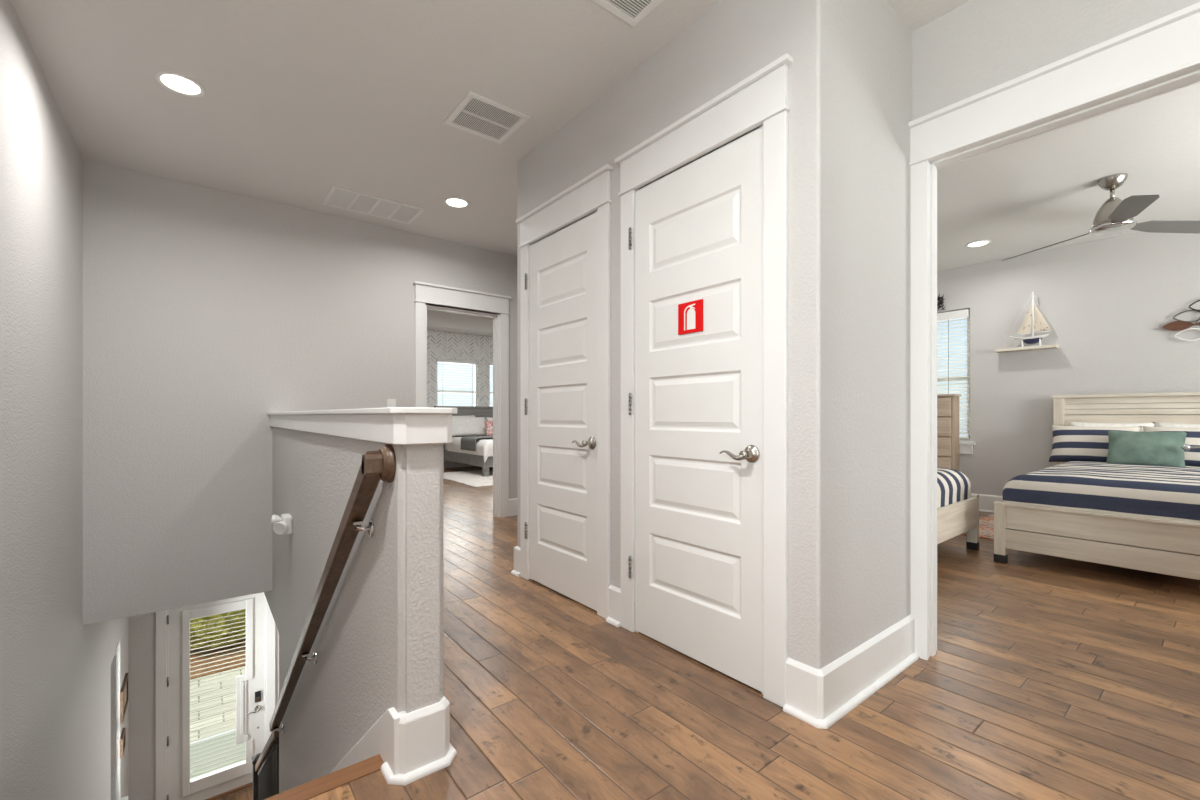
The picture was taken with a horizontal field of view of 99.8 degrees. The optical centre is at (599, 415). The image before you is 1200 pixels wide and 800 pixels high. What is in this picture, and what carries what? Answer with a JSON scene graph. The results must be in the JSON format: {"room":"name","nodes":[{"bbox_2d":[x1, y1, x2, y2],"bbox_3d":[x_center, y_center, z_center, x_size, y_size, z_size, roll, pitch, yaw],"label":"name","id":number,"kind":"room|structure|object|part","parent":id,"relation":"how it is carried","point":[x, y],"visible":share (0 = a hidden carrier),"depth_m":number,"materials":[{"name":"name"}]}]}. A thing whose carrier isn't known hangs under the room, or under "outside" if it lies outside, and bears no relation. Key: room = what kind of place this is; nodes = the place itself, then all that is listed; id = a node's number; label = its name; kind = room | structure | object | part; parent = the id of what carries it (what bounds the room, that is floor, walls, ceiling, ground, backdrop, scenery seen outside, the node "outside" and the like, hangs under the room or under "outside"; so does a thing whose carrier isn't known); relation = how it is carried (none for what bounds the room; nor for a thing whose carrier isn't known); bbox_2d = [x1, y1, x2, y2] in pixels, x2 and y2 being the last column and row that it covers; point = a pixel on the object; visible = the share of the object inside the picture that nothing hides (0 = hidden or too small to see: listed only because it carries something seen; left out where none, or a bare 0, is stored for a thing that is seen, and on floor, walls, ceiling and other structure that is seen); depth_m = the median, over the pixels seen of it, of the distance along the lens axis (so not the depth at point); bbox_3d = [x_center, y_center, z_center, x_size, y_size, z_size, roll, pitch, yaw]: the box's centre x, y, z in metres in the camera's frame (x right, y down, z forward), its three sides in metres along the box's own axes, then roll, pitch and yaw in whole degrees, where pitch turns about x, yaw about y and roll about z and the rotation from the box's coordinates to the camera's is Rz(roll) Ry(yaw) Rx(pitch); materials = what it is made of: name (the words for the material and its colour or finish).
{"room":"upstairs hallway landing","nodes":[
{"label":"upstairs hallway landing","id":0,"kind":"room"},
{"bbox_2d":[0,0,127,799],"bbox_3d":[-2.214,1.410,1.702,0.150,6.200,9.820,0,0,-38],"label":"wall","id":1,"kind":"structure","parent":0,"point":[62,677],"depth_m":2.44,"materials":[{"name":"grey paint"}]},
{"bbox_2d":[120,727,125,757],"bbox_3d":[-4.715,3.230,4.990,0.022,0.180,0.240,0,0,-38],"label":"picture frame","id":2,"kind":"object","parent":1,"relation":"attached to","point":[123,734],"visible":1,"depth_m":4.95,"materials":[{"name":"brown wood"}]},
{"bbox_2d":[120,673,127,722],"bbox_3d":[-4.802,2.840,5.100,0.022,0.300,0.480,0,0,-38],"label":"picture frame","id":3,"kind":"object","parent":1,"relation":"attached to","point":[124,689],"visible":1,"depth_m":5.05,"materials":[{"name":"brown wood"}]},
{"bbox_2d":[123,682,126,711],"bbox_3d":[-4.807,2.840,5.096,0.009,0.260,0.440,0,0,-38],"label":"print","id":4,"kind":"object","parent":3,"relation":"attached to","point":[124,683],"depth_m":5.12},
{"bbox_2d":[264,754,383,799],"bbox_3d":[-1.069,1.061,1.216,1.038,0.030,0.078,0,0,-38],"label":"trim","id":5,"kind":"structure","parent":1,"relation":"attached to","point":[306,791],"depth_m":1.45,"materials":[{"name":"brown wood"}]},
{"bbox_2d":[128,612,278,799],"bbox_3d":[-3.693,2.930,6.740,3.800,3.360,0.150,0,0,-38],"label":"wall","id":6,"kind":"structure","parent":0,"point":[141,628],"depth_m":5.57,"materials":[{"name":"grey paint"}]},
{"bbox_2d":[167,592,263,799],"bbox_3d":[-4.526,3.280,5.985,0.920,2.435,0.111,0,0,-38],"label":"door","id":7,"kind":"structure","parent":6,"relation":"in","point":[249,689],"depth_m":5.97,"materials":[{"name":"white wood"}]},
{"bbox_3d":[-4.237,3.610,6.186,0.152,0.068,0.066,0,0,-38],"label":"handle","id":8,"kind":"part","parent":7,"relation":"part of","materials":[{"name":"silver metal"}]},
{"bbox_2d":[156,594,274,799],"bbox_3d":[-4.557,3.200,6.040,1.155,2.620,0.172,0,0,-38],"label":"trim","id":9,"kind":"structure","parent":6,"relation":"attached to","point":[162,629],"depth_m":5.67,"materials":[{"name":"white wood"}]},
{"bbox_2d":[205,782,251,799],"bbox_3d":[-4.557,4.504,6.035,0.940,0.012,0.180,0,0,-38],"label":"trim","id":10,"kind":"structure","parent":6,"relation":"attached to","point":[248,784],"depth_m":6.04,"materials":[{"name":"brown wood"}]},
{"bbox_2d":[214,785,251,799],"bbox_3d":[-1.812,4.540,4.372,3.800,0.060,5.900,0,0,-38],"label":"floor","id":11,"kind":"structure","parent":0,"point":[245,793],"depth_m":6.00,"materials":[{"name":"brown wood"}]},
{"bbox_3d":[-2.385,2.793,2.873,1.038,3.433,4.242,0,0,-38],"label":"staircase","id":12,"kind":"structure","parent":11,"relation":"on","visible":0},
{"bbox_2d":[251,731,278,799],"bbox_3d":[-2.843,3.410,4.311,0.106,2.334,1.668,0,0,-38],"label":"stair railing","id":13,"kind":"object","parent":12,"relation":"on","point":[265,765],"visible":0.92,"depth_m":4.19,"materials":[{"name":"brown wood"}]},
{"bbox_3d":[-3.329,3.905,4.923,0.106,1.210,0.106,0,0,-38],"label":"newel post","id":14,"kind":"part","parent":13,"relation":"part of","materials":[{"name":"black metal"}]},
{"bbox_3d":[-2.819,2.846,4.281,0.060,1.206,1.590,0,0,-38],"label":"rail","id":15,"kind":"part","parent":13,"relation":"part of","materials":[{"name":"brown wood"}]},
{"bbox_2d":[83,160,516,624],"bbox_3d":[-2.137,-0.155,4.420,3.350,3.070,0.120,0,0,-38],"label":"wall","id":16,"kind":"structure","parent":0,"point":[208,313],"depth_m":3.77,"materials":[{"name":"grey paint"}]},
{"bbox_2d":[387,399,395,406],"bbox_3d":[-1.876,-0.092,4.545,0.075,0.115,0.011,0,0,-38],"label":"light switch","id":17,"kind":"object","parent":16,"relation":"attached to","point":[390,402],"visible":0.54,"depth_m":4.54,"materials":[{"name":"white plastic"}]},
{"bbox_2d":[413,281,510,516],"bbox_3d":[-1.363,-0.095,5.009,0.995,2.289,0.160,0,0,-38],"label":"trim","id":18,"kind":"structure","parent":16,"relation":"attached to","point":[429,293],"depth_m":5.21,"materials":[{"name":"white wood"}]},
{"bbox_2d":[509,498,516,515],"bbox_3d":[-1.641,0.960,4.727,2.090,0.180,0.016,0,0,-38],"label":"baseboard","id":19,"kind":"structure","parent":16,"relation":"attached to","point":[512,502],"depth_m":5.30,"materials":[{"name":"white wood"}]},
{"bbox_2d":[264,427,442,792],"bbox_3d":[-2.390,2.265,3.851,0.137,4.490,5.997,0,0,-38],"label":"wall","id":20,"kind":"structure","parent":0,"point":[378,643],"depth_m":1.91,"materials":[{"name":"grey paint"}]},
{"bbox_2d":[271,513,291,534],"bbox_3d":[-1.982,0.677,3.143,0.104,0.115,0.182,0,0,-38],"label":"emergency light","id":21,"kind":"object","parent":20,"relation":"attached to","point":[283,525],"visible":1,"depth_m":3.11,"materials":[{"name":"white plastic"}]},
{"bbox_2d":[269,444,395,732],"bbox_3d":[-1.440,1.124,2.484,0.075,2.077,2.606,0,0,-38],"label":"handrail","id":22,"kind":"object","parent":20,"relation":"attached to","point":[375,466],"visible":1,"depth_m":1.81,"materials":[{"name":"brown wood"}]},
{"bbox_2d":[268,407,456,444],"bbox_3d":[-1.514,0.029,2.748,0.199,0.107,3.272,0,0,-38],"label":"trim","id":23,"kind":"structure","parent":20,"relation":"attached to","point":[389,425],"depth_m":1.55,"materials":[{"name":"white wood"}]},
{"bbox_2d":[331,707,399,774],"bbox_3d":[-1.457,2.149,2.553,0.018,2.558,2.810,0,0,-38],"label":"trim","id":24,"kind":"structure","parent":20,"relation":"attached to","point":[381,738],"depth_m":1.55,"materials":[{"name":"white wood"}]},
{"bbox_2d":[381,743,456,785],"bbox_3d":[-1.517,1.040,2.752,0.205,0.020,3.263,0,0,-38],"label":"trim","id":25,"kind":"structure","parent":20,"relation":"attached to","point":[398,779],"depth_m":1.47,"materials":[{"name":"white wood"}]},
{"bbox_2d":[393,695,449,773],"bbox_3d":[-1.523,0.959,2.759,0.167,0.182,3.244,0,0,-38],"label":"baseboard","id":26,"kind":"structure","parent":20,"relation":"attached to","point":[423,733],"depth_m":1.49,"materials":[{"name":"white wood"}]},
{"bbox_2d":[427,329,492,407],"bbox_3d":[-2.953,-0.320,10.310,5.800,2.740,0.120,0,0,-38],"label":"wall","id":27,"kind":"structure","parent":0,"point":[445,345],"depth_m":10.33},
{"bbox_2d":[436,359,476,405],"bbox_3d":[-2.942,-0.517,10.351,0.895,1.225,0.050,0,0,-38],"label":"window","id":28,"kind":"structure","parent":27,"relation":"in","point":[475,368],"depth_m":10.38,"materials":[{"name":"white wood"}]},
{"bbox_2d":[436,359,477,404],"bbox_3d":[-2.912,-0.525,10.312,0.867,1.193,0.056,0,0,-38],"label":"window blind","id":29,"kind":"object","parent":28,"relation":"attached to","point":[437,360],"visible":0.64,"depth_m":10.28,"materials":[{"name":"white plastic"}]},
{"bbox_2d":[443,460,473,467],"bbox_3d":[-2.910,0.960,10.257,5.600,0.180,0.016,0,0,-38],"label":"baseboard","id":30,"kind":"structure","parent":27,"relation":"attached to","point":[446,464],"depth_m":10.19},
{"bbox_2d":[489,365,492,406],"bbox_3d":[-2.054,-0.517,11.056,0.897,1.225,0.050,0,0,-38],"label":"window","id":31,"kind":"structure","parent":27,"relation":"in","point":[489,365],"depth_m":10.78,"materials":[{"name":"white wood"}]},
{"bbox_2d":[489,363,492,405],"bbox_3d":[-2.023,-0.525,11.018,0.869,1.193,0.056,0,0,-38],"label":"window blind","id":32,"kind":"object","parent":31,"relation":"attached to","point":[490,364],"visible":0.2,"depth_m":10.77,"materials":[{"name":"white plastic"}]},
{"bbox_2d":[11,0,1199,335],"bbox_3d":[0.080,-1.860,4.948,7.720,0.340,12.290,0,0,-38],"label":"ceiling","id":33,"kind":"structure","parent":0,"point":[301,99],"depth_m":2.78,"materials":[{"name":"paint"}]},
{"bbox_2d":[155,71,205,96],"bbox_3d":[-2.135,-1.686,2.573,0.200,0.008,0.200,0,0,-38],"label":"recessed light","id":34,"kind":"object","parent":33,"relation":"in","point":[176,82],"visible":1,"depth_m":2.56,"materials":[{"name":"white glass"}]},
{"bbox_2d":[322,185,424,223],"bbox_3d":[-1.819,-1.686,4.072,0.685,0.010,0.400,0,0,-38],"label":"ceiling vent","id":35,"kind":"object","parent":33,"relation":"in","point":[338,197],"visible":1,"depth_m":4.04,"materials":[{"name":"white metal"}]},
{"bbox_2d":[444,197,469,207],"bbox_3d":[-1.135,-1.686,4.002,0.200,0.008,0.200,0,0,-38],"label":"recessed light","id":36,"kind":"object","parent":33,"relation":"in","point":[455,202],"visible":1,"depth_m":4.00,"materials":[{"name":"white glass"}]},
{"bbox_2d":[444,91,529,143],"bbox_3d":[-0.647,-1.686,2.878,0.360,0.010,0.357,0,0,-38],"label":"ceiling vent","id":37,"kind":"object","parent":33,"relation":"in","point":[474,113],"visible":1,"depth_m":2.86,"materials":[{"name":"white metal"}]},
{"bbox_2d":[593,0,663,26],"bbox_3d":[0.116,-1.686,1.936,0.360,0.010,0.357,0,0,-38],"label":"ceiling vent","id":38,"kind":"object","parent":33,"relation":"in","point":[632,12],"visible":1,"depth_m":2.08,"materials":[{"name":"white metal"}]},
{"bbox_2d":[965,240,990,247],"bbox_3d":[3.711,-1.686,4.959,0.200,0.008,0.200,0,0,-38],"label":"recessed light","id":39,"kind":"object","parent":33,"relation":"in","point":[981,242],"visible":1,"depth_m":4.95,"materials":[{"name":"white glass"}]},
{"bbox_2d":[1002,173,1199,260],"bbox_3d":[3.551,-1.495,3.635,1.207,0.393,1.181,0,0,-38],"label":"ceiling fan","id":40,"kind":"object","parent":33,"relation":"hanging from","point":[1115,215],"visible":1,"depth_m":3.54,"materials":[{"name":"silver metal"}]},
{"bbox_3d":[3.534,-1.330,3.972,0.137,0.063,0.629,0,0,-19],"label":"blade","id":41,"kind":"part","parent":40,"relation":"part of","materials":[{"name":"silver metal"}]},
{"bbox_3d":[3.425,-1.330,3.277,0.137,0.063,0.629,0,0,33],"label":"blade","id":42,"kind":"part","parent":40,"relation":"part of","materials":[{"name":"silver metal"}]},
{"bbox_3d":[4.038,-1.330,3.558,0.629,0.063,0.137,0,0,4],"label":"blade","id":43,"kind":"part","parent":40,"relation":"part of","materials":[{"name":"silver metal"}]},
{"bbox_2d":[517,0,835,668],"bbox_3d":[0.142,-0.270,2.585,0.115,2.840,2.098,0,0,-38],"label":"wall","id":44,"kind":"structure","parent":0,"point":[732,40],"depth_m":1.80,"materials":[{"name":"grey paint"}]},
{"bbox_2d":[525,213,596,610],"bbox_3d":[-0.255,-0.020,2.956,0.107,2.116,0.748,0,0,-38],"label":"door","id":45,"kind":"structure","parent":44,"relation":"in","point":[562,266],"depth_m":2.92,"materials":[{"name":"wood"}]},
{"bbox_3d":[-0.092,0.146,2.722,0.071,0.069,0.144,0,0,-38],"label":"handle","id":46,"kind":"part","parent":45,"relation":"part of","materials":[{"name":"silver metal"}]},
{"bbox_2d":[516,164,612,618],"bbox_3d":[-0.196,-0.115,2.979,0.155,2.329,0.944,0,0,-38],"label":"trim","id":47,"kind":"structure","parent":44,"relation":"attached to","point":[592,193],"depth_m":2.65,"materials":[{"name":"white wood"}]},
{"bbox_2d":[511,546,620,626],"bbox_3d":[0.136,0.960,3.242,0.954,0.180,1.094,0,0,-38],"label":"baseboard","id":48,"kind":"structure","parent":44,"relation":"attached to","point":[614,592],"depth_m":2.57,"materials":[{"name":"white wood"}]},
{"bbox_2d":[629,128,762,691],"bbox_3d":[0.367,-0.020,2.173,0.107,2.116,0.748,0,0,-38],"label":"door","id":49,"kind":"structure","parent":44,"relation":"in","point":[699,227],"depth_m":2.12,"materials":[{"name":"wood"}]},
{"bbox_2d":[678,299,702,334],"bbox_3d":[0.388,-0.422,2.170,0.009,0.133,0.136,0,0,-38],"label":"fire extinguisher sign","id":50,"kind":"object","parent":49,"relation":"attached to","point":[690,314],"visible":1,"depth_m":2.16,"materials":[{"name":"red plastic"}]},
{"bbox_3d":[0.530,0.146,1.939,0.071,0.069,0.144,0,0,-38],"label":"handle","id":51,"kind":"part","parent":49,"relation":"part of","materials":[{"name":"silver metal"}]},
{"bbox_2d":[615,53,792,706],"bbox_3d":[0.426,-0.115,2.196,0.155,2.329,0.944,0,0,-38],"label":"trim","id":52,"kind":"structure","parent":44,"relation":"attached to","point":[761,98],"depth_m":1.87,"materials":[{"name":"white wood"}]},
{"bbox_2d":[309,466,1199,799],"bbox_3d":[0.096,1.080,5.025,7.600,0.060,12.150,0,0,-38],"label":"floor","id":53,"kind":"structure","parent":0,"point":[1048,677],"depth_m":1.84,"materials":[{"name":"brown wood"}]},
{"bbox_2d":[443,469,492,486],"bbox_3d":[-1.304,1.028,9.118,2.958,0.036,2.058,0,0,-38],"label":"shag rug","id":54,"kind":"object","parent":53,"relation":"on","point":[475,478],"visible":0.23,"depth_m":8.33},
{"bbox_2d":[434,406,492,476],"bbox_3d":[-1.916,0.430,9.716,1.855,1.240,2.000,0,0,-38],"label":"bed","id":55,"kind":"object","parent":54,"relation":"on","point":[470,459],"visible":0.29,"depth_m":9.65,"materials":[{"name":"grey wood"}]},
{"bbox_3d":[-2.524,0.762,9.211,0.035,0.205,1.895,0,0,-38],"label":"rail","id":56,"kind":"part","parent":55,"relation":"part of","materials":[{"name":"grey wood"}]},
{"bbox_3d":[-2.507,0.330,10.460,1.855,1.040,0.100,0,0,-38],"label":"headboard","id":57,"kind":"part","parent":55,"relation":"part of","materials":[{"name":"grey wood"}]},
{"bbox_2d":[452,415,475,416],"bbox_3d":[-2.865,0.194,10.071,0.862,0.412,0.140,0,0,-37],"label":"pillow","id":58,"kind":"object","parent":55,"relation":"on","point":[468,415],"visible":0.06,"depth_m":10.23,"materials":[{"name":"white fabric"}]},
{"bbox_2d":[452,417,486,435],"bbox_3d":[-2.639,0.216,10.076,0.860,0.378,0.263,0,0,-38],"label":"pillow","id":59,"kind":"object","parent":55,"relation":"on","point":[461,426],"visible":0.8,"depth_m":10.00,"materials":[{"name":"white fabric"}]},
{"bbox_2d":[447,437,492,463],"bbox_3d":[-1.770,0.648,9.532,1.681,0.484,1.606,0,0,-38],"label":"duvet","id":60,"kind":"object","parent":55,"relation":"on","point":[484,446],"visible":0.22,"depth_m":8.63,"materials":[{"name":"white fabric"}]},
{"bbox_2d":[461,435,492,450],"bbox_3d":[-1.725,0.488,9.470,0.614,0.237,1.831,0,0,43],"label":"throw blanket","id":61,"kind":"object","parent":60,"relation":"on","point":[467,442],"visible":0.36,"depth_m":8.84,"materials":[{"name":"grey fabric"}]},
{"bbox_2d":[484,420,492,435],"bbox_3d":[-2.102,0.248,10.075,0.400,0.313,0.192,0,0,-38],"label":"throw pillow","id":62,"kind":"object","parent":60,"relation":"on","point":[488,424],"visible":0.41,"depth_m":9.96,"materials":[{"name":"pink fabric"}]},
{"bbox_3d":[-1.919,0.940,8.491,0.085,0.159,0.085,0,0,-38],"label":"leg","id":63,"kind":"part","parent":55,"relation":"part of","materials":[{"name":"grey wood"}]},
{"bbox_3d":[-1.305,0.757,8.947,1.615,0.215,0.035,0,0,-38],"label":"footboard","id":64,"kind":"part","parent":55,"relation":"part of","materials":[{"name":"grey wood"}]},
{"bbox_2d":[937,394,960,470],"bbox_3d":[3.701,0.405,5.918,0.263,1.290,0.827,0,0,-38],"label":"headboard","id":65,"kind":"object","parent":53,"relation":"on","point":[947,404],"visible":0.19,"depth_m":5.61,"materials":[{"name":"brown wood"}]},
{"bbox_3d":[3.625,0.568,5.858,0.016,0.200,0.755,0,0,-38],"label":"drawer","id":66,"kind":"part","parent":65,"relation":"part of","materials":[{"name":"brown wood"}]},
{"bbox_3d":[3.625,0.347,5.858,0.016,0.200,0.755,0,0,-38],"label":"drawer","id":67,"kind":"part","parent":65,"relation":"part of","materials":[{"name":"brown wood"}]},
{"bbox_3d":[3.625,0.126,5.858,0.016,0.200,0.755,0,0,-38],"label":"drawer","id":68,"kind":"part","parent":65,"relation":"part of","materials":[{"name":"brown wood"}]},
{"bbox_3d":[3.625,-0.095,5.858,0.016,0.200,0.755,0,0,-38],"label":"drawer","id":69,"kind":"part","parent":65,"relation":"part of","materials":[{"name":"brown wood"}]},
{"bbox_2d":[937,494,978,550],"bbox_3d":[1.684,0.425,3.834,2.206,1.250,1.500,0,0,-38],"label":"bed","id":70,"kind":"object","parent":53,"relation":"on","point":[962,517],"visible":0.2,"depth_m":3.71,"materials":[{"name":"beige wood"}]},
{"bbox_2d":[937,468,970,507],"bbox_3d":[1.709,0.594,3.854,2.030,0.381,1.324,0,0,-38],"label":"coverlet","id":71,"kind":"object","parent":70,"relation":"on","point":[953,486],"visible":0.06,"depth_m":3.75,"materials":[{"name":"fabric"}]},
{"bbox_3d":[2.934,0.807,3.975,0.060,0.371,0.066,0,0,-38],"label":"leg","id":72,"kind":"part","parent":70,"relation":"part of","materials":[{"name":"brown wood"}]},
{"bbox_2d":[960,514,1022,539],"bbox_3d":[3.796,1.044,4.707,1.300,0.011,0.550,0,0,-38],"label":"area rug","id":73,"kind":"object","parent":53,"relation":"on","point":[986,524],"visible":0.21,"depth_m":4.65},
{"bbox_2d":[994,392,1199,579],"bbox_3d":[4.125,0.425,3.765,2.206,1.250,1.500,0,0,-38],"label":"bed","id":74,"kind":"object","parent":53,"relation":"on","point":[1155,545],"visible":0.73,"depth_m":3.37,"materials":[{"name":"beige wood"}]},
{"bbox_3d":[2.875,0.807,3.624,0.060,0.371,0.066,0,0,-38],"label":"leg","id":75,"kind":"part","parent":74,"relation":"part of","materials":[{"name":"brown wood"}]},
{"bbox_3d":[4.524,0.439,4.976,0.066,1.222,0.080,0,0,-38],"label":"leg","id":76,"kind":"part","parent":74,"relation":"part of","materials":[{"name":"brown wood"}]},
{"bbox_3d":[3.286,0.781,3.099,0.064,0.322,1.400,0,0,-38],"label":"footboard","id":77,"kind":"part","parent":74,"relation":"part of","materials":[{"name":"brown wood"}]},
{"bbox_2d":[1002,461,1199,522],"bbox_3d":[4.100,0.594,3.745,2.030,0.381,1.324,0,0,-38],"label":"coverlet","id":78,"kind":"object","parent":74,"relation":"on","point":[1150,491],"visible":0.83,"depth_m":3.32,"materials":[{"name":"fabric"}]},
{"bbox_2d":[1049,425,1141,461],"bbox_3d":[4.511,0.265,4.617,0.225,0.346,0.600,0,0,-38],"label":"pillow","id":79,"kind":"object","parent":78,"relation":"on","point":[1070,443],"visible":0.66,"depth_m":4.62,"materials":[{"name":"fabric"}]},
{"bbox_2d":[1070,422,1154,431],"bbox_3d":[4.677,0.237,4.634,0.167,0.361,0.563,0,0,-36],"label":"pillow","id":80,"kind":"object","parent":78,"relation":"on","point":[1083,424],"visible":0.13,"depth_m":4.62,"materials":[{"name":"white fabric"}]},
{"bbox_2d":[1106,430,1186,466],"bbox_3d":[4.566,0.283,4.233,0.196,0.310,0.467,0,0,-35],"label":"throw pillow","id":81,"kind":"object","parent":78,"relation":"on","point":[1125,447],"visible":0.94,"depth_m":4.18,"materials":[{"name":"green fabric"}]},
{"bbox_2d":[1142,426,1199,466],"bbox_3d":[4.880,0.265,4.144,0.220,0.346,0.605,0,0,-41],"label":"pillow","id":82,"kind":"object","parent":78,"relation":"on","point":[1192,456],"visible":0.3,"depth_m":4.12,"materials":[{"name":"white fabric"}]},
{"bbox_2d":[1156,422,1199,427],"bbox_3d":[5.021,0.237,4.192,0.172,0.361,0.564,0,0,-35],"label":"pillow","id":83,"kind":"object","parent":78,"relation":"on","point":[1158,424],"visible":0.1,"depth_m":4.31,"materials":[{"name":"white fabric"}]},
{"bbox_3d":[4.135,0.675,3.773,2.020,0.370,1.250,0,0,-38],"label":"mattress","id":84,"kind":"part","parent":74,"relation":"part of","materials":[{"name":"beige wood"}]},
{"bbox_3d":[4.960,0.300,4.428,0.075,1.000,1.500,0,0,-38],"label":"headboard","id":85,"kind":"part","parent":74,"relation":"part of","materials":[{"name":"brown wood"}]},
{"bbox_2d":[836,0,911,658],"bbox_3d":[1.071,-0.320,2.057,0.683,2.740,0.115,0,0,-38],"label":"wall","id":86,"kind":"structure","parent":0,"point":[874,44],"depth_m":1.98,"materials":[{"name":"grey paint"}]},
{"bbox_2d":[783,614,918,728],"bbox_3d":[1.024,0.960,2.010,0.812,0.180,0.134,0,0,-38],"label":"baseboard","id":87,"kind":"structure","parent":86,"relation":"attached to","point":[817,693],"depth_m":1.82,"materials":[{"name":"white wood"}]},
{"bbox_2d":[912,0,1199,120],"bbox_3d":[1.763,-0.270,1.828,0.115,2.840,5.070,0,0,-38],"label":"wall","id":88,"kind":"structure","parent":0,"point":[977,46],"depth_m":1.98,"materials":[{"name":"grey paint"}]},
{"bbox_2d":[908,2,1199,659],"bbox_3d":[1.722,-0.115,1.863,0.173,2.329,1.036,0,0,-38],"label":"trim","id":89,"kind":"structure","parent":88,"relation":"attached to","point":[1160,56],"depth_m":2.05,"materials":[{"name":"white wood"}]},
{"bbox_2d":[937,231,1199,495],"bbox_3d":[5.069,-0.320,4.600,0.140,2.740,5.300,0,0,-38],"label":"wall","id":90,"kind":"structure","parent":0,"point":[1106,303],"depth_m":5.03,"materials":[{"name":"grey paint"}]},
{"bbox_2d":[937,294,945,310],"bbox_3d":[3.939,-1.320,5.855,0.052,0.220,0.132,0,0,-38],"label":"wall ornament","id":91,"kind":"object","parent":90,"relation":"attached to","point":[939,300],"visible":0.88,"depth_m":5.84,"materials":[{"name":"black metal"}]},
{"bbox_2d":[937,309,969,440],"bbox_3d":[3.942,-0.460,6.075,0.050,1.490,0.900,0,0,-38],"label":"window","id":92,"kind":"structure","parent":90,"relation":"in","point":[968,320],"depth_m":5.73,"materials":[{"name":"white wood"}]},
{"bbox_2d":[937,309,969,437],"bbox_3d":[3.880,-0.469,6.026,0.056,1.451,0.876,0,0,-38],"label":"window blind","id":93,"kind":"object","parent":92,"relation":"attached to","point":[959,314],"visible":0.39,"depth_m":5.78,"materials":[{"name":"white plastic"}]},
{"bbox_3d":[4.014,-0.435,5.819,0.003,1.350,0.004,0,0,-38],"label":"ladder cord","id":94,"kind":"part","parent":93,"relation":"part of","materials":[{"name":"white fabric"}]},
{"bbox_2d":[959,441,975,453],"bbox_3d":[3.891,0.359,6.034,0.160,0.142,1.010,0,0,-38],"label":"trim","id":95,"kind":"structure","parent":90,"relation":"attached to","point":[965,447],"depth_m":5.66,"materials":[{"name":"white wood"}]},
{"bbox_2d":[971,493,1002,512],"bbox_3d":[5.040,0.958,4.495,0.035,0.185,5.170,0,0,-38],"label":"baseboard","id":96,"kind":"structure","parent":90,"relation":"attached to","point":[986,502],"depth_m":5.51,"materials":[{"name":"white wood"}]},
{"bbox_2d":[995,344,1058,352],"bbox_3d":[4.402,-0.691,5.220,0.136,0.026,0.490,0,0,-38],"label":"wall shelf","id":97,"kind":"object","parent":90,"relation":"attached to","point":[1055,345],"visible":1,"depth_m":5.17,"materials":[{"name":"white wood"}]},
{"bbox_2d":[1007,292,1050,347],"bbox_3d":[4.411,-0.986,5.195,0.070,0.564,0.351,0,0,-38],"label":"model sailboat","id":98,"kind":"object","parent":97,"relation":"on","point":[1034,321],"visible":1,"depth_m":5.16,"materials":[{"name":"white fabric"}]},
{"bbox_2d":[1162,300,1199,340],"bbox_3d":[5.217,-0.826,4.269,0.040,0.358,0.623,0,0,-38],"label":"wall sculpture","id":99,"kind":"object","parent":90,"relation":"attached to","point":[1178,325],"visible":1,"depth_m":4.41,"materials":[{"name":"brown wood"}]},
{"bbox_2d":[1181,444,1199,450],"bbox_3d":[4.755,0.317,3.854,0.052,0.186,0.422,0,0,-38],"label":"reading lamp","id":100,"kind":"object","parent":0,"point":[1186,447],"visible":1,"depth_m":3.98,"materials":[{"name":"silver metal"}]},
{"bbox_3d":[-1.498,4.795,17.965,100.000,0.150,110.000,0,0,-38],"label":"ground","id":101,"kind":"structure","parent":0,"visible":0},
{"bbox_2d":[190,728,235,743],"bbox_3d":[-5.088,4.675,7.612,6.500,0.090,0.250,0,0,-38],"label":"step","id":102,"kind":"structure","parent":101,"relation":"on","point":[212,736],"depth_m":7.29,"materials":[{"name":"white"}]},
{"bbox_2d":[190,666,245,740],"bbox_3d":[-5.669,4.695,8.746,10.000,0.050,2.250,0,0,-38],"label":"walkway","id":103,"kind":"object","parent":101,"relation":"on","point":[244,668],"depth_m":8.20,"materials":[{"name":"beige concrete"}]},
{"bbox_2d":[190,730,245,778],"bbox_3d":[-4.590,4.635,6.986,6.500,0.170,1.350,0,0,-38],"label":"porch","id":104,"kind":"object","parent":101,"relation":"on","point":[232,734],"depth_m":6.78,"materials":[{"name":"grey concrete"}]},
{"bbox_2d":[190,638,245,679],"bbox_3d":[-6.898,4.685,10.293,14.000,0.070,1.700,0,0,-38],"label":"planting bed","id":105,"kind":"object","parent":101,"relation":"on","point":[243,640],"depth_m":9.63,"materials":[{"name":"brown soil"}]},
{"bbox_2d":[190,609,245,648],"bbox_3d":[-7.810,3.995,10.397,1.777,1.349,1.739,0,0,-13],"label":"shrub","id":106,"kind":"object","parent":105,"relation":"on","point":[244,610],"visible":0.1,"depth_m":9.81,"materials":[{"name":"green plant"}]}
]}

